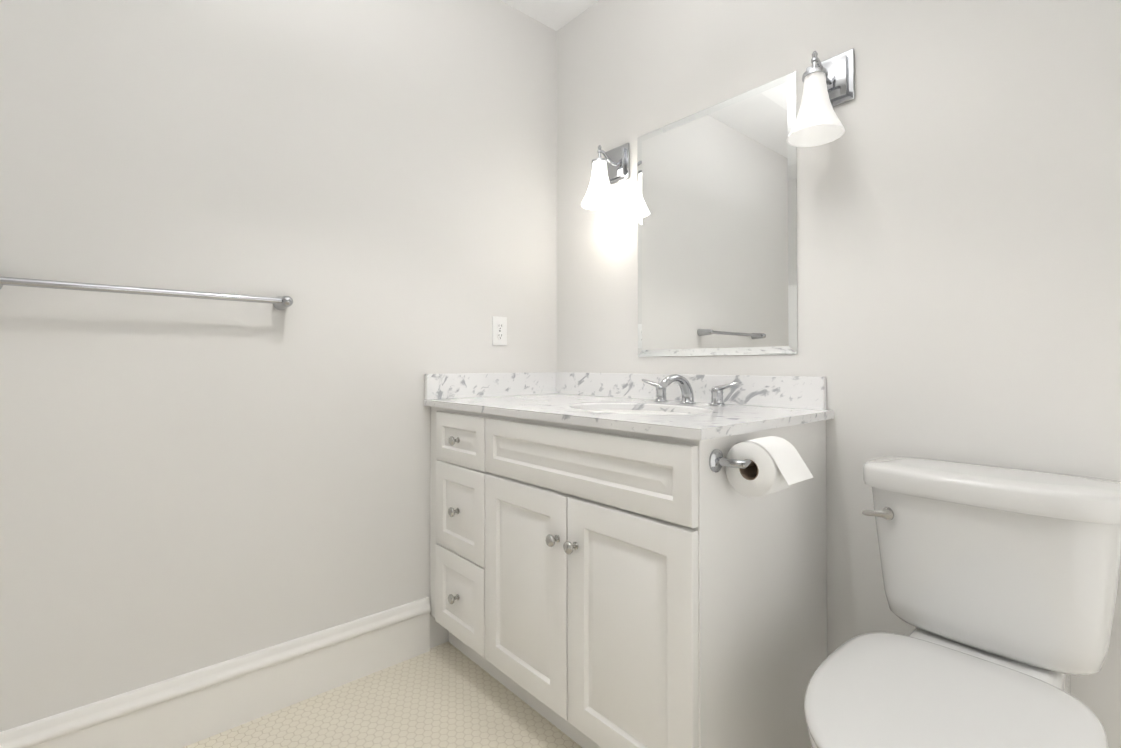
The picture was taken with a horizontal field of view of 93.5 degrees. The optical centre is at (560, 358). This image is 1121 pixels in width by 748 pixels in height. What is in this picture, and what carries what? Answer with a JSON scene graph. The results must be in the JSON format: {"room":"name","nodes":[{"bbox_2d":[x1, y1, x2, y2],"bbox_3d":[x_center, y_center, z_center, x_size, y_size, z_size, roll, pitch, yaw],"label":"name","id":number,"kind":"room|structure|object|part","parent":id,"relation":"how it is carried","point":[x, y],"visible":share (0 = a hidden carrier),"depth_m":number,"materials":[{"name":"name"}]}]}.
{"room":"bathroom","nodes":[
{"label":"bathroom","id":0,"kind":"room"},
{"bbox_2d":[0,0,555,731],"bbox_3d":[-1.141,-0.207,1.401,3.100,2.500,0.100,1,-1,-41],"label":"wall","id":1,"kind":"structure","parent":0,"point":[194,484],"depth_m":1.52,"materials":[{"name":"white paint"}]},
{"bbox_2d":[0,277,292,309],"bbox_3d":[-1.041,-0.168,1.362,0.643,0.043,0.088,1,-1,-41],"label":"towel rail","id":2,"kind":"object","parent":1,"relation":"attached to","point":[282,302],"visible":1,"depth_m":1.32,"materials":[{"name":"silver metal"}]},
{"bbox_2d":[0,597,430,747],"bbox_3d":[-1.331,0.945,1.138,2.288,0.188,0.023,1,-1,-41],"label":"baseboard","id":3,"kind":"structure","parent":1,"relation":"attached to","point":[186,709],"depth_m":1.50,"materials":[{"name":"white paint"}]},
{"bbox_2d":[424,372,555,399],"bbox_3d":[-0.255,0.105,2.091,0.608,0.092,0.019,1,-1,-41],"label":"backsplash","id":4,"kind":"structure","parent":1,"relation":"attached to","point":[437,386],"depth_m":2.05,"materials":[{"name":"white stone"}]},
{"bbox_2d":[492,316,506,345],"bbox_3d":[-0.243,-0.109,2.114,0.070,0.115,0.008,1,-1,-41],"label":"electrical outlet","id":5,"kind":"object","parent":1,"relation":"attached to","point":[499,330],"visible":1,"depth_m":2.11,"materials":[{"name":"white plastic"}]},
{"bbox_2d":[183,641,581,747],"bbox_3d":[-0.300,1.080,0.426,3.100,0.100,2.650,1,-1,-41],"label":"floor","id":6,"kind":"structure","parent":0,"point":[447,695],"depth_m":1.53,"materials":[{"name":"tile"}]},
{"bbox_2d":[424,400,833,747],"bbox_3d":[0.158,0.606,1.608,0.654,0.878,1.280,1,-1,-41],"label":"bathroom vanity","id":7,"kind":"object","parent":6,"relation":"on","point":[625,560],"depth_m":1.26,"materials":[{"name":"white paint"}]},
{"bbox_3d":[-0.346,0.778,1.709,0.032,0.031,0.031,1,-1,-41],"label":"knob","id":8,"kind":"part","parent":7,"relation":"part of","materials":[{"name":"silver metal"}]},
{"bbox_3d":[-0.346,0.498,1.712,0.032,0.031,0.031,1,-1,-41],"label":"knob","id":9,"kind":"part","parent":7,"relation":"part of","materials":[{"name":"silver metal"}]},
{"bbox_3d":[-0.346,0.269,1.715,0.032,0.031,0.031,1,-1,-41],"label":"knob","id":10,"kind":"part","parent":7,"relation":"part of","materials":[{"name":"silver metal"}]},
{"bbox_3d":[-0.328,0.780,1.726,0.020,0.268,0.308,1,-1,-41],"label":"drawer","id":11,"kind":"part","parent":7,"relation":"part of","materials":[{"name":"white paint"}]},
{"bbox_3d":[-0.328,0.498,1.730,0.020,0.287,0.308,1,-1,-41],"label":"drawer","id":12,"kind":"part","parent":7,"relation":"part of","materials":[{"name":"white paint"}]},
{"bbox_3d":[-0.328,0.268,1.733,0.020,0.166,0.308,1,-1,-41],"label":"drawer","id":13,"kind":"part","parent":7,"relation":"part of","materials":[{"name":"white paint"}]},
{"bbox_3d":[-0.101,0.631,1.470,0.020,0.559,0.371,1,-1,-41],"label":"door","id":14,"kind":"part","parent":7,"relation":"part of","materials":[{"name":"white paint"}]},
{"bbox_3d":[-0.019,0.462,1.340,0.032,0.031,0.031,1,-1,-41],"label":"knob","id":15,"kind":"part","parent":7,"relation":"part of","materials":[{"name":"silver metal"}]},
{"bbox_3d":[0.025,0.461,1.288,0.032,0.031,0.031,1,-1,-41],"label":"knob","id":16,"kind":"part","parent":7,"relation":"part of","materials":[{"name":"silver metal"}]},
{"bbox_2d":[428,392,833,431],"bbox_3d":[0.128,0.157,1.667,0.629,0.022,1.159,1,-1,-41],"label":"countertop","id":17,"kind":"structure","parent":7,"relation":"on","point":[722,416],"depth_m":1.44,"materials":[{"name":"white stone"}]},
{"bbox_2d":[576,404,711,415],"bbox_3d":[0.222,0.236,1.524,0.350,0.164,0.470,1,-1,-41],"label":"sink","id":18,"kind":"object","parent":17,"relation":"in","point":[652,409],"depth_m":1.68,"materials":[{"name":"white ceramic"}]},
{"bbox_2d":[640,374,743,403],"bbox_3d":[0.369,0.098,1.657,0.152,0.096,0.366,1,-1,-41],"label":"faucet","id":19,"kind":"object","parent":17,"relation":"on","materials":[{"name":"silver metal"}]},
{"bbox_3d":[0.146,0.627,1.188,0.020,0.559,0.371,1,-1,-41],"label":"door","id":20,"kind":"part","parent":7,"relation":"part of","materials":[{"name":"white paint"}]},
{"bbox_2d":[804,456,1120,747],"bbox_3d":[0.696,0.635,0.930,0.725,0.803,0.430,1,-1,-41],"label":"toilet","id":21,"kind":"object","parent":6,"relation":"on","point":[1001,585],"visible":1,"depth_m":0.96,"materials":[{"name":"white ceramic"}]},
{"bbox_3d":[0.612,0.602,0.857,0.495,0.019,0.370,1,-1,-41],"label":"seat","id":22,"kind":"part","parent":21,"relation":"part of","materials":[{"name":"white plastic"}]},
{"bbox_3d":[0.703,0.340,1.163,0.024,0.030,0.065,1,-1,-41],"label":"lever","id":23,"kind":"part","parent":21,"relation":"part of","materials":[{"name":"silver metal"}]},
{"bbox_3d":[0.612,0.578,0.857,0.502,0.027,0.376,1,-1,-41],"label":"seat lid","id":24,"kind":"part","parent":21,"relation":"part of","materials":[{"name":"white plastic"}]},
{"bbox_3d":[0.879,0.262,1.095,0.237,0.053,0.430,1,-1,-41],"label":"tank lid","id":25,"kind":"part","parent":21,"relation":"part of","materials":[{"name":"white ceramic"}]},
{"bbox_3d":[0.884,0.436,1.098,0.215,0.294,0.404,1,-1,-41],"label":"tank","id":26,"kind":"part","parent":21,"relation":"part of","materials":[{"name":"white ceramic"}]},
{"bbox_2d":[501,0,598,30],"bbox_3d":[-0.300,-1.520,0.458,3.100,0.100,2.650,1,-1,-41],"label":"ceiling","id":27,"kind":"structure","parent":0,"point":[556,15],"depth_m":2.19,"materials":[{"name":"white paint"}]},
{"bbox_2d":[556,0,1120,747],"bbox_3d":[0.828,-0.207,1.431,0.100,2.500,2.450,1,-1,-41],"label":"wall","id":28,"kind":"structure","parent":0,"point":[960,240],"depth_m":1.31,"materials":[{"name":"white paint"}]},
{"bbox_2d":[581,143,628,209],"bbox_3d":[0.158,-0.697,1.996,0.168,0.242,0.138,1,-1,-41],"label":"sconce","id":29,"kind":"object","parent":28,"relation":"attached to","point":[610,168],"visible":1,"depth_m":2.00,"materials":[{"name":"white glass"}]},
{"bbox_3d":[0.147,-0.656,1.985,0.138,0.160,0.138,1,-1,-41],"label":"lamp shade","id":30,"kind":"part","parent":29,"relation":"part of","materials":[{"name":"white glass"}]},
{"bbox_2d":[556,372,825,407],"bbox_3d":[0.350,0.103,1.876,0.019,0.092,1.139,1,-1,-41],"label":"backsplash","id":31,"kind":"structure","parent":28,"relation":"attached to","point":[774,391],"depth_m":1.63,"materials":[{"name":"white stone"}]},
{"bbox_2d":[637,71,797,356],"bbox_3d":[0.483,-0.418,1.744,0.006,0.819,0.596,1,-1,-41],"label":"mirror","id":32,"kind":"object","parent":28,"relation":"attached to","point":[717,223],"visible":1,"depth_m":1.70,"materials":[{"name":"clear glass"}]},
{"bbox_2d":[787,49,854,146],"bbox_3d":[0.681,-0.705,1.399,0.168,0.242,0.138,1,-1,-41],"label":"sconce","id":33,"kind":"object","parent":28,"relation":"attached to","point":[829,83],"visible":1,"depth_m":1.41,"materials":[{"name":"white glass"}]},
{"bbox_3d":[0.670,-0.664,1.389,0.138,0.160,0.138,1,-1,-41],"label":"lamp shade","id":34,"kind":"part","parent":33,"relation":"part of","materials":[{"name":"white glass"}]}
]}

